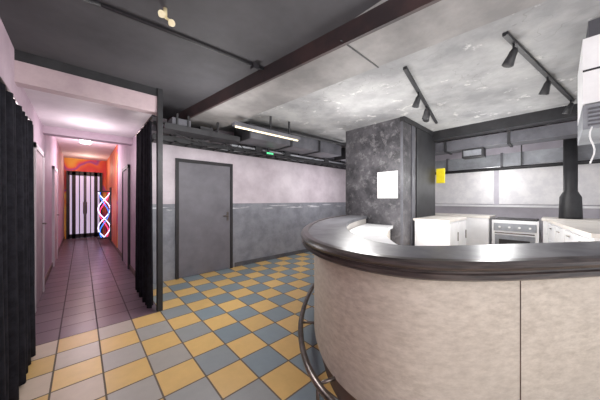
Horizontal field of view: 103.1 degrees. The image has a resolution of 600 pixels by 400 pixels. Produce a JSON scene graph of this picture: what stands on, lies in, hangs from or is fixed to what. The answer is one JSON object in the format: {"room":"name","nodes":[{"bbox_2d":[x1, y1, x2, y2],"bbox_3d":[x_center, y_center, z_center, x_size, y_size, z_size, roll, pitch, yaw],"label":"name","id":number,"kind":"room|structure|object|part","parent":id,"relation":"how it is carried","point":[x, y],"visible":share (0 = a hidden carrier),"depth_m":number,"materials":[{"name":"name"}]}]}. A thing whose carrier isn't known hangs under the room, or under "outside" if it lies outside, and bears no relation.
{"room":"entertainment venue","nodes":[
{"label":"entertainment venue","id":0,"kind":"room"},
{"bbox_2d":[0,18,63,275],"bbox_3d":[-3.491,-0.100,3.040,0.120,3.000,15.200,0,0,-42],"label":"wall","id":1,"kind":"structure","parent":0,"point":[49,145],"depth_m":4.12,"materials":[{"name":"white paint"}]},
{"bbox_2d":[0,77,35,399],"bbox_3d":[-1.932,0.310,1.546,0.159,2.140,1.890,0,0,-42],"label":"curtain","id":2,"kind":"object","parent":1,"relation":"hanging from","point":[17,234],"visible":1,"depth_m":1.58,"materials":[{"name":"black fabric"}]},
{"bbox_3d":[-1.947,-0.733,1.532,0.119,0.054,1.890,0,0,-43],"label":"rail","id":3,"kind":"part","parent":2,"relation":"part of","materials":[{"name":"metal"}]},
{"bbox_2d":[34,142,46,312],"bbox_3d":[-3.610,0.340,3.318,0.080,2.120,0.970,0,0,-42],"label":"door","id":4,"kind":"structure","parent":1,"relation":"in","point":[39,155],"depth_m":3.34,"materials":[{"name":"wood"}]},
{"bbox_2d":[45,237,64,283],"bbox_3d":[-5.536,1.355,5.371,0.015,0.090,8.600,0,0,-42],"label":"baseboard","id":5,"kind":"structure","parent":1,"relation":"attached to","point":[60,246],"depth_m":4.78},
{"bbox_2d":[52,166,59,266],"bbox_3d":[-5.502,0.340,5.382,0.080,2.120,0.970,0,0,-42],"label":"door","id":6,"kind":"structure","parent":1,"relation":"in","point":[55,214],"depth_m":5.02,"materials":[{"name":"metal"}]},
{"bbox_2d":[64,158,105,238],"bbox_3d":[-8.075,-0.100,9.012,1.190,3.000,0.200,0,0,-42],"label":"wall","id":7,"kind":"structure","parent":0,"point":[70,164],"depth_m":8.92,"materials":[{"name":"paint"}]},
{"bbox_2d":[66,171,102,238],"bbox_3d":[-7.981,0.175,8.850,1.000,2.450,0.137,0,0,-42],"label":"door","id":8,"kind":"structure","parent":7,"relation":"in","point":[83,200],"depth_m":8.83,"materials":[{"name":"white"}]},
{"bbox_2d":[14,49,156,114],"bbox_3d":[-2.255,-1.250,2.661,1.190,0.300,0.130,0,0,-42],"label":"wall header","id":9,"kind":"structure","parent":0,"point":[31,71],"depth_m":2.52,"materials":[{"name":"white painted plaster"},{"name":"black paint"}]},
{"bbox_2d":[135,116,152,307],"bbox_3d":[-2.252,0.163,3.416,0.097,2.434,1.120,0,0,-42],"label":"curtain","id":10,"kind":"object","parent":9,"relation":"hanging from","point":[144,206],"visible":1,"depth_m":3.21,"materials":[{"name":"black fabric"}]},
{"bbox_2d":[24,88,151,160],"bbox_3d":[-5.221,-1.400,5.897,1.190,0.400,8.650,0,0,-42],"label":"ceiling","id":11,"kind":"structure","parent":0,"point":[53,110],"depth_m":3.60,"materials":[{"name":"white paint"}]},
{"bbox_2d":[79,140,91,144],"bbox_3d":[-5.214,-1.490,5.801,0.250,0.060,1.200,0,0,-43],"label":"ceiling light","id":12,"kind":"object","parent":11,"relation":"attached to","point":[80,141],"depth_m":6.05,"materials":[{"name":"white plastic"}]},
{"bbox_2d":[43,125,132,145],"bbox_3d":[-3.751,-1.300,4.294,1.190,0.440,0.200,0,0,-42],"label":"beam","id":13,"kind":"structure","parent":11,"relation":"attached to","point":[47,130],"depth_m":4.18,"materials":[{"name":"white paint"}]},
{"bbox_2d":[106,133,136,269],"bbox_3d":[-5.149,-0.100,6.777,0.135,3.000,7.450,0,0,-42],"label":"wall","id":14,"kind":"structure","parent":0,"point":[126,154],"depth_m":6.07,"materials":[{"name":"paint"}]},
{"bbox_2d":[97,188,111,239],"bbox_3d":[-6.329,0.450,7.710,0.345,1.700,0.320,0,0,-42],"label":"lamp","id":15,"kind":"object","parent":14,"relation":"attached to","point":[109,214],"visible":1,"depth_m":7.71,"materials":[{"name":"multicoloured glass"}]},
{"bbox_2d":[106,235,134,275],"bbox_3d":[-5.082,1.355,6.615,0.015,0.090,7.380,0,0,-42],"label":"baseboard","id":16,"kind":"structure","parent":14,"relation":"attached to","point":[132,270],"depth_m":5.94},
{"bbox_2d":[122,164,129,268],"bbox_3d":[-3.790,0.340,5.187,0.040,2.120,0.970,0,0,-42],"label":"door","id":17,"kind":"structure","parent":14,"relation":"in","point":[126,170],"depth_m":5.08,"materials":[{"name":"wood"}]},
{"bbox_2d":[19,236,338,399],"bbox_3d":[-0.328,1.450,5.939,8.460,0.100,15.200,0,0,-42],"label":"floor","id":18,"kind":"structure","parent":0,"point":[229,333],"depth_m":2.48,"materials":[{"name":"tile"}]},
{"bbox_2d":[156,88,162,311],"bbox_3d":[-1.782,0.000,3.026,0.060,2.800,0.070,0,0,-42],"label":"post","id":19,"kind":"object","parent":18,"relation":"on","point":[159,115],"visible":0.91,"depth_m":3.00,"materials":[{"name":"grey metal"}]},
{"bbox_2d":[413,216,466,245],"bbox_3d":[2.556,0.860,4.316,1.040,1.080,0.570,0,0,-42],"label":"base cabinet","id":20,"kind":"object","parent":18,"relation":"on","point":[429,230],"visible":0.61,"depth_m":4.01,"materials":[{"name":"white laminate"}]},
{"bbox_2d":[298,215,599,399],"bbox_3d":[1.377,0.844,2.211,2.892,1.112,4.400,0,0,-42],"label":"bar counter","id":21,"kind":"object","parent":18,"relation":"on","point":[392,321],"depth_m":1.28,"materials":[{"name":"beige wood"}]},
{"bbox_3d":[1.139,1.288,2.245,2.587,0.224,3.954,0,0,-43],"label":"foot rail","id":22,"kind":"part","parent":21,"relation":"part of","materials":[{"name":"metal"}]},
{"bbox_2d":[349,223,396,244],"bbox_3d":[0.941,0.920,3.033,0.687,0.960,2.962,0,0,16],"label":"countertop","id":23,"kind":"structure","parent":21,"relation":"on","point":[374,232],"depth_m":3.33,"materials":[{"name":"white laminate"}]},
{"bbox_2d":[435,213,495,244],"bbox_3d":[3.436,0.860,5.420,0.650,1.080,1.490,0,0,-42],"label":"base cabinet","id":24,"kind":"object","parent":18,"relation":"on","point":[478,226],"visible":0.11,"depth_m":4.83,"materials":[{"name":"white laminate"}]},
{"bbox_2d":[492,217,540,243],"bbox_3d":[4.164,0.880,4.595,0.652,1.040,0.650,0,0,-42],"label":"oven","id":25,"kind":"object","parent":18,"relation":"on","point":[505,230],"visible":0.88,"depth_m":4.40,"materials":[{"name":"silver metal"}]},
{"bbox_2d":[541,217,599,242],"bbox_3d":[4.905,0.860,3.817,0.650,1.080,1.440,0,0,-42],"label":"base cabinet","id":26,"kind":"object","parent":18,"relation":"on","point":[544,219],"visible":0.21,"depth_m":4.09,"materials":[{"name":"white laminate"}]},
{"bbox_2d":[558,138,582,218],"bbox_3d":[4.652,-0.380,4.100,0.280,1.400,0.280,0,0,-42],"label":"flue pipe","id":27,"kind":"object","parent":26,"relation":"on","point":[570,200],"visible":0.84,"depth_m":4.04,"materials":[{"name":"black metal"}]},
{"bbox_2d":[547,219,599,242],"bbox_3d":[3.586,0.860,2.941,0.577,1.080,2.096,0,0,41],"label":"drawer unit","id":28,"kind":"object","parent":18,"relation":"on","point":[558,230],"visible":0.27,"depth_m":2.99,"materials":[{"name":"white laminate"}]},
{"bbox_2d":[141,116,345,283],"bbox_3d":[0.060,0.000,6.396,7.270,2.800,0.150,0,0,-42],"label":"wall","id":29,"kind":"structure","parent":0,"point":[274,200],"depth_m":5.43,"materials":[{"name":"white paint"}]},
{"bbox_2d":[175,158,232,279],"bbox_3d":[-1.783,0.330,4.551,1.080,2.140,0.081,0,0,-42],"label":"door","id":30,"kind":"structure","parent":29,"relation":"in","point":[203,189],"depth_m":4.50,"materials":[{"name":"metal"}]},
{"bbox_2d":[235,249,308,266],"bbox_3d":[0.532,1.355,6.717,5.140,0.090,0.015,0,0,-42],"label":"baseboard","id":31,"kind":"structure","parent":29,"relation":"attached to","point":[241,263],"depth_m":5.56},
{"bbox_2d":[0,0,599,147],"bbox_3d":[2.188,-1.450,3.192,8.460,0.100,7.750,0,0,-42],"label":"ceiling","id":32,"kind":"structure","parent":0,"point":[462,79],"depth_m":2.26,"materials":[{"name":"black paint"}]},
{"bbox_2d":[158,7,174,26],"bbox_3d":[-0.976,-1.336,1.734,0.113,0.129,0.067,0,0,-42],"label":"spotlight","id":33,"kind":"object","parent":32,"relation":"attached to","point":[161,13],"visible":1,"depth_m":1.73,"materials":[{"name":"beige"}]},
{"bbox_2d":[81,0,263,71],"bbox_3d":[-1.112,-1.370,1.967,1.824,0.060,0.224,0,0,-43],"label":"conduit","id":34,"kind":"object","parent":32,"relation":"attached to","point":[255,66],"depth_m":1.95,"materials":[{"name":"black metal"}]},
{"bbox_2d":[163,113,239,144],"bbox_3d":[-1.551,-1.120,3.801,1.152,0.240,0.300,0,0,-42],"label":"cable tray","id":35,"kind":"object","parent":32,"relation":"attached to","point":[182,127],"visible":0.98,"depth_m":3.64,"materials":[{"name":"black paint"}]},
{"bbox_2d":[152,121,345,169],"bbox_3d":[-0.187,-1.066,5.533,5.601,0.348,0.629,0,0,-42],"label":"cable tray","id":36,"kind":"object","parent":32,"relation":"hanging from","point":[238,148],"visible":0.69,"depth_m":4.80,"materials":[{"name":"black paint"}]},
{"bbox_2d":[232,116,300,140],"bbox_3d":[-0.500,-1.232,3.950,1.300,0.315,0.100,0,0,-42],"label":"fluorescent light","id":37,"kind":"object","parent":32,"relation":"attached to","point":[236,124],"visible":1,"depth_m":3.91,"materials":[{"name":"beige plastic"}]},
{"bbox_2d":[234,122,345,158],"bbox_3d":[-0.098,-1.215,4.989,2.605,0.350,0.650,0,0,-42],"label":"air duct","id":38,"kind":"object","parent":32,"relation":"attached to","point":[309,145],"visible":0.71,"depth_m":4.81,"materials":[{"name":"grey metal"}]},
{"bbox_2d":[265,149,273,154],"bbox_3d":[-0.626,-0.990,4.902,0.200,0.120,0.045,0,0,-42],"label":"exit sign","id":39,"kind":"object","parent":38,"relation":"attached to","point":[267,152],"visible":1,"depth_m":4.88,"materials":[{"name":"green plastic"}]},
{"bbox_2d":[334,147,345,161],"bbox_3d":[1.583,-1.195,6.435,1.570,0.390,0.390,0,0,-42],"label":"ventilation duct","id":40,"kind":"object","parent":32,"relation":"attached to","point":[342,157],"visible":0.1,"depth_m":5.88,"materials":[{"name":"grey metal"}]},
{"bbox_2d":[167,0,546,130],"bbox_3d":[0.763,-1.323,1.784,1.351,0.155,7.600,0,0,-43],"label":"ceiling beam","id":41,"kind":"structure","parent":32,"relation":"attached to","point":[392,30],"depth_m":2.04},
{"bbox_2d":[403,66,437,123],"bbox_3d":[1.755,-1.288,3.407,0.111,0.220,2.236,0,0,37],"label":"track light","id":42,"kind":"object","parent":32,"relation":"attached to","point":[427,113],"visible":1,"depth_m":3.06,"materials":[{"name":"black paint"}]},
{"bbox_2d":[433,103,577,141],"bbox_3d":[4.056,-1.310,3.567,0.200,0.180,3.780,0,0,-43],"label":"ceiling beam","id":43,"kind":"structure","parent":32,"relation":"attached to","point":[552,115],"depth_m":4.02,"materials":[{"name":"black metal"}]},
{"bbox_2d":[435,121,577,159],"bbox_3d":[3.588,-1.065,4.847,0.640,0.430,3.500,0,0,-42],"label":"ventilation duct","id":44,"kind":"object","parent":32,"relation":"attached to","point":[474,147],"visible":0.65,"depth_m":4.31,"materials":[{"name":"grey metal"}]},
{"bbox_2d":[435,143,599,174],"bbox_3d":[4.405,-0.950,4.918,0.500,0.660,5.300,0,0,-42],"label":"duct","id":45,"kind":"object","parent":32,"relation":"hanging from","point":[553,156],"visible":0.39,"depth_m":4.76,"materials":[{"name":"grey metal"}]},
{"bbox_2d":[501,31,574,113],"bbox_3d":[2.745,-1.288,2.680,2.497,0.220,0.113,0,0,-33],"label":"track light","id":46,"kind":"object","parent":32,"relation":"attached to","point":[509,62],"visible":1,"depth_m":2.40,"materials":[{"name":"black paint"}]},
{"bbox_2d":[578,18,599,145],"bbox_3d":[2.873,-0.975,1.738,0.815,0.850,1.080,0,0,-42],"label":"ventilation unit","id":47,"kind":"object","parent":32,"relation":"hanging from","point":[589,64],"visible":1,"depth_m":1.85,"materials":[{"name":"white plastic"},{"name":"painted metal"}]},
{"bbox_2d":[589,126,595,163],"bbox_3d":[2.228,-0.420,1.817,0.009,0.283,0.033,0,0,-42],"label":"hanging cable","id":48,"kind":"object","parent":47,"relation":"hanging from","point":[590,138],"visible":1,"depth_m":1.82,"materials":[{"name":"white plastic"}]},
{"bbox_2d":[346,116,434,245],"bbox_3d":[1.885,0.000,4.922,1.510,2.800,1.210,0,0,-42],"label":"pillar","id":49,"kind":"structure","parent":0,"point":[403,145],"depth_m":4.36,"materials":[{"name":"stone"}]},
{"bbox_2d":[377,171,397,197],"bbox_3d":[1.540,-0.265,4.192,0.025,0.470,0.380,0,0,-42],"label":"notice sheet","id":50,"kind":"object","parent":49,"relation":"attached to","point":[387,182],"visible":1,"depth_m":4.18,"materials":[{"name":"paper"}]},
{"bbox_2d":[436,168,444,182],"bbox_3d":[2.920,-0.500,4.947,0.050,0.300,0.150,0,0,-42],"label":"warning sign","id":51,"kind":"object","parent":49,"relation":"attached to","point":[440,173],"visible":1,"depth_m":4.93,"materials":[{"name":"yellow plastic"}]},
{"bbox_2d":[435,119,577,142],"bbox_3d":[4.455,-1.300,4.760,2.000,0.040,5.000,0,0,-43],"label":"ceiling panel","id":52,"kind":"object","parent":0,"point":[574,119],"depth_m":4.33,"materials":[{"name":"black metal"}]},
{"bbox_2d":[435,204,599,242],"bbox_3d":[4.861,0.760,5.471,0.440,1.280,6.500,0,0,-42],"label":"wall","id":53,"kind":"structure","parent":0,"point":[511,211],"depth_m":5.29,"materials":[{"name":"white paint"}]},
{"bbox_2d":[435,140,599,205],"bbox_3d":[5.033,0.000,5.697,0.120,2.800,7.600,0,0,-42],"label":"wall","id":54,"kind":"structure","parent":0,"point":[558,143],"depth_m":5.73,"materials":[{"name":"grey paint"}]},
{"bbox_2d":[435,163,599,204],"bbox_3d":[5.275,-0.330,5.308,0.050,0.860,5.300,0,0,-43],"label":"wall panel","id":55,"kind":"object","parent":54,"relation":"attached to","point":[535,185],"depth_m":5.51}
]}

